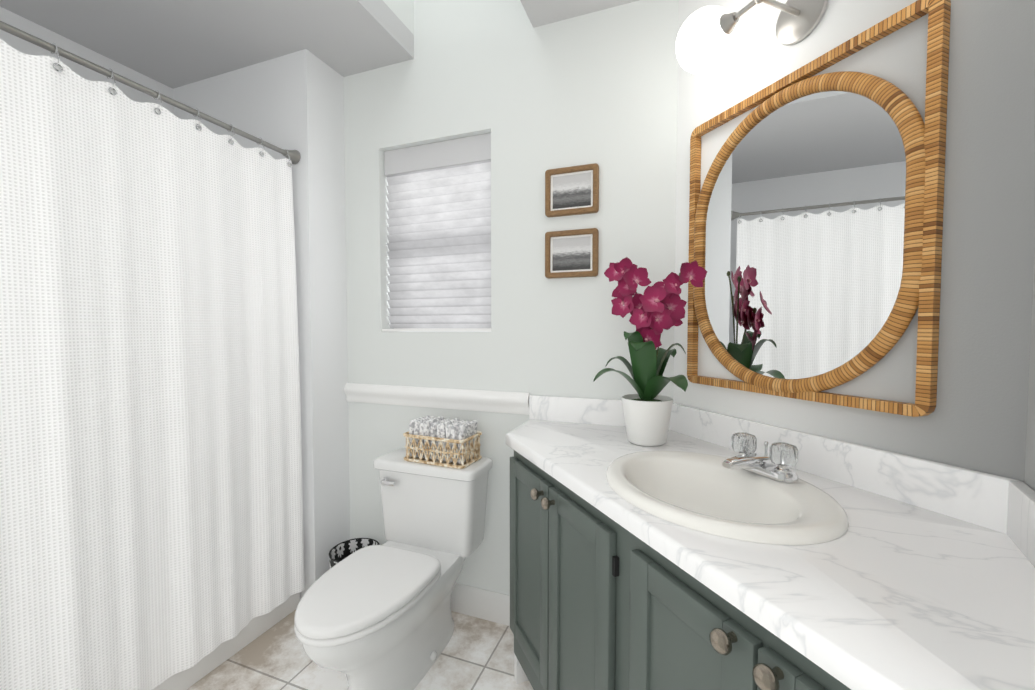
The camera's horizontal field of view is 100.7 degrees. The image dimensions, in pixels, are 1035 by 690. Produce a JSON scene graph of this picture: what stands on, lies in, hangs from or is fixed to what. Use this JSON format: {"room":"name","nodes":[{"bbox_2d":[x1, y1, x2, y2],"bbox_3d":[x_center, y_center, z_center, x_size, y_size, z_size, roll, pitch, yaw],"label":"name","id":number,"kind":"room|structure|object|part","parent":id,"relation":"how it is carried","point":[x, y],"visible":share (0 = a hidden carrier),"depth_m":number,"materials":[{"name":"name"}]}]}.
{"room":"bathroom","nodes":[
{"label":"bathroom","id":0,"kind":"room"},
{"bbox_2d":[0,7,173,113],"bbox_3d":[-2.049,-0.070,1.291,0.100,2.500,1.835,1,2,21],"label":"wall","id":1,"kind":"structure","parent":0,"point":[37,31],"depth_m":1.77,"materials":[{"name":"white paint"}]},
{"bbox_2d":[173,49,349,599],"bbox_3d":[-1.267,-0.102,2.167,0.950,2.500,0.355,1,2,21],"label":"wall","id":2,"kind":"structure","parent":0,"point":[293,101],"depth_m":1.90,"materials":[{"name":"white paint"}]},
{"bbox_2d":[0,0,637,88],"bbox_3d":[-0.410,-1.251,0.749,3.520,0.100,2.050,1,2,21],"label":"ceiling","id":3,"kind":"structure","parent":0,"point":[172,44],"depth_m":1.68,"materials":[{"name":"grey paint"}]},
{"bbox_2d":[187,610,532,689],"bbox_3d":[-0.386,1.225,0.905,3.520,0.060,2.190,1,2,21],"label":"floor","id":4,"kind":"structure","parent":0,"point":[477,654],"depth_m":1.56,"materials":[{"name":"tile"}]},
{"bbox_2d":[152,592,299,689],"bbox_3d":[-1.623,0.983,1.224,0.767,0.399,1.729,1,2,21],"label":"bathtub","id":5,"kind":"object","parent":4,"relation":"on","point":[250,632],"depth_m":1.60,"materials":[{"name":"white ceramic"}]},
{"bbox_2d":[329,538,379,567],"bbox_3d":[-0.712,1.026,1.880,0.210,0.266,0.210,1,2,21],"label":"waste bin","id":6,"kind":"object","parent":4,"relation":"on","point":[339,552],"visible":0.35,"depth_m":1.95,"materials":[{"name":"black"}]},
{"bbox_2d":[294,448,492,689],"bbox_3d":[-0.441,0.823,1.513,0.464,0.700,0.746,1,2,21],"label":"toilet","id":7,"kind":"object","parent":4,"relation":"on","point":[374,617],"visible":0.98,"depth_m":1.48,"materials":[{"name":"white ceramic"}]},
{"bbox_2d":[403,416,481,468],"bbox_3d":[-0.303,0.382,1.738,0.293,0.164,0.184,1,2,21],"label":"basket","id":8,"kind":"object","parent":7,"relation":"on","point":[443,442],"visible":1,"depth_m":1.68,"materials":[{"name":"wicker"},{"name":"cloth"}]},
{"bbox_2d":[505,395,1034,689],"bbox_3d":[0.343,0.709,0.927,1.114,0.968,1.320,1,2,21],"label":"bathroom vanity","id":9,"kind":"object","parent":4,"relation":"on","point":[700,549],"visible":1,"depth_m":0.79,"materials":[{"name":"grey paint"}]},
{"bbox_2d":[593,257,706,445],"bbox_3d":[0.407,0.016,1.326,0.324,0.585,0.234,1,2,21],"label":"orchid","id":10,"kind":"object","parent":9,"relation":"on","point":[655,309],"visible":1,"depth_m":1.30,"materials":[{"name":"purple plant"}]},
{"bbox_2d":[383,0,413,34],"bbox_3d":[-0.413,-1.641,1.163,0.745,0.650,1.250,1,2,21],"label":"wall","id":11,"kind":"structure","parent":0,"point":[403,10],"depth_m":1.79,"materials":[{"name":"grey paint"}]},
{"bbox_2d":[344,0,678,594],"bbox_3d":[-0.003,-0.414,1.797,1.770,3.150,0.140,1,2,21],"label":"wall","id":12,"kind":"structure","parent":0,"point":[600,88],"depth_m":1.72,"materials":[{"name":"grey paint"}]},
{"bbox_2d":[382,328,490,331],"bbox_3d":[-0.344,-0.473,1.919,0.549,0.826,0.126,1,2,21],"label":"window sill","id":13,"kind":"structure","parent":12,"relation":"in","point":[439,330],"depth_m":1.89,"materials":[{"name":"white"}]},
{"bbox_2d":[344,383,529,414],"bbox_3d":[-0.384,0.231,1.873,0.917,0.087,0.028,1,2,21],"label":"trim","id":14,"kind":"structure","parent":12,"relation":"attached to","point":[487,401],"depth_m":1.85,"materials":[{"name":"white wood"}]},
{"bbox_2d":[384,133,490,327],"bbox_3d":[-0.350,-0.480,1.903,0.541,0.809,0.040,1,2,21],"label":"window blind","id":15,"kind":"object","parent":12,"relation":"attached to","point":[439,227],"visible":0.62,"depth_m":1.90,"materials":[{"name":"grey"}]},
{"bbox_2d":[451,583,509,625],"bbox_3d":[-0.163,1.101,1.829,1.354,0.120,0.016,1,2,21],"label":"baseboard","id":16,"kind":"structure","parent":12,"relation":"attached to","point":[488,605],"depth_m":1.82,"materials":[{"name":"white wood"}]},
{"bbox_2d":[545,163,598,216],"bbox_3d":[0.205,-0.585,1.626,0.205,0.178,0.021,1,2,21],"label":"picture frame","id":17,"kind":"object","parent":12,"relation":"attached to","point":[572,190],"visible":1,"depth_m":1.62,"materials":[{"name":"brown wood"}]},
{"bbox_2d":[545,228,598,278],"bbox_3d":[0.205,-0.348,1.634,0.205,0.178,0.021,1,2,21],"label":"picture frame","id":18,"kind":"object","parent":12,"relation":"attached to","point":[571,253],"visible":1,"depth_m":1.63,"materials":[{"name":"brown wood"}]},
{"bbox_2d":[673,0,1034,481],"bbox_3d":[0.749,-0.066,1.184,0.100,2.500,1.175,-1,2,-22],"label":"wall","id":19,"kind":"structure","parent":0,"point":[976,420],"depth_m":0.82,"materials":[{"name":"paint"}]},
{"bbox_2d":[675,0,827,73],"bbox_3d":[0.608,-0.834,0.971,0.537,0.156,0.566,1,2,21],"label":"sconce","id":20,"kind":"object","parent":19,"relation":"attached to","point":[798,21],"depth_m":1.12,"materials":[{"name":"white glass"}]},
{"bbox_3d":[0.608,-0.834,0.971,0.156,0.156,0.624,-1,2,-22],"label":"sconce shade","id":21,"kind":"part","parent":20,"relation":"part of","materials":[{"name":"white glass"}]},
{"bbox_2d":[687,0,950,416],"bbox_3d":[0.697,-0.279,1.128,0.028,0.828,0.643,-1,2,-22],"label":"mirror","id":22,"kind":"object","parent":19,"relation":"attached to","point":[816,204],"visible":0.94,"depth_m":1.03,"materials":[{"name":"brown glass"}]},
{"bbox_3d":[-0.705,-0.018,-0.137,3.420,2.500,0.100,1,2,21],"label":"wall","id":23,"kind":"structure","parent":0,"visible":0},
{"bbox_2d":[0,21,303,689],"bbox_3d":[-1.245,0.146,1.051,0.080,1.898,1.733,1,2,21],"label":"shower curtain","id":24,"kind":"object","parent":23,"relation":"hanging from","point":[151,515],"visible":1,"depth_m":1.29,"materials":[{"name":"white fabric"}]}
]}

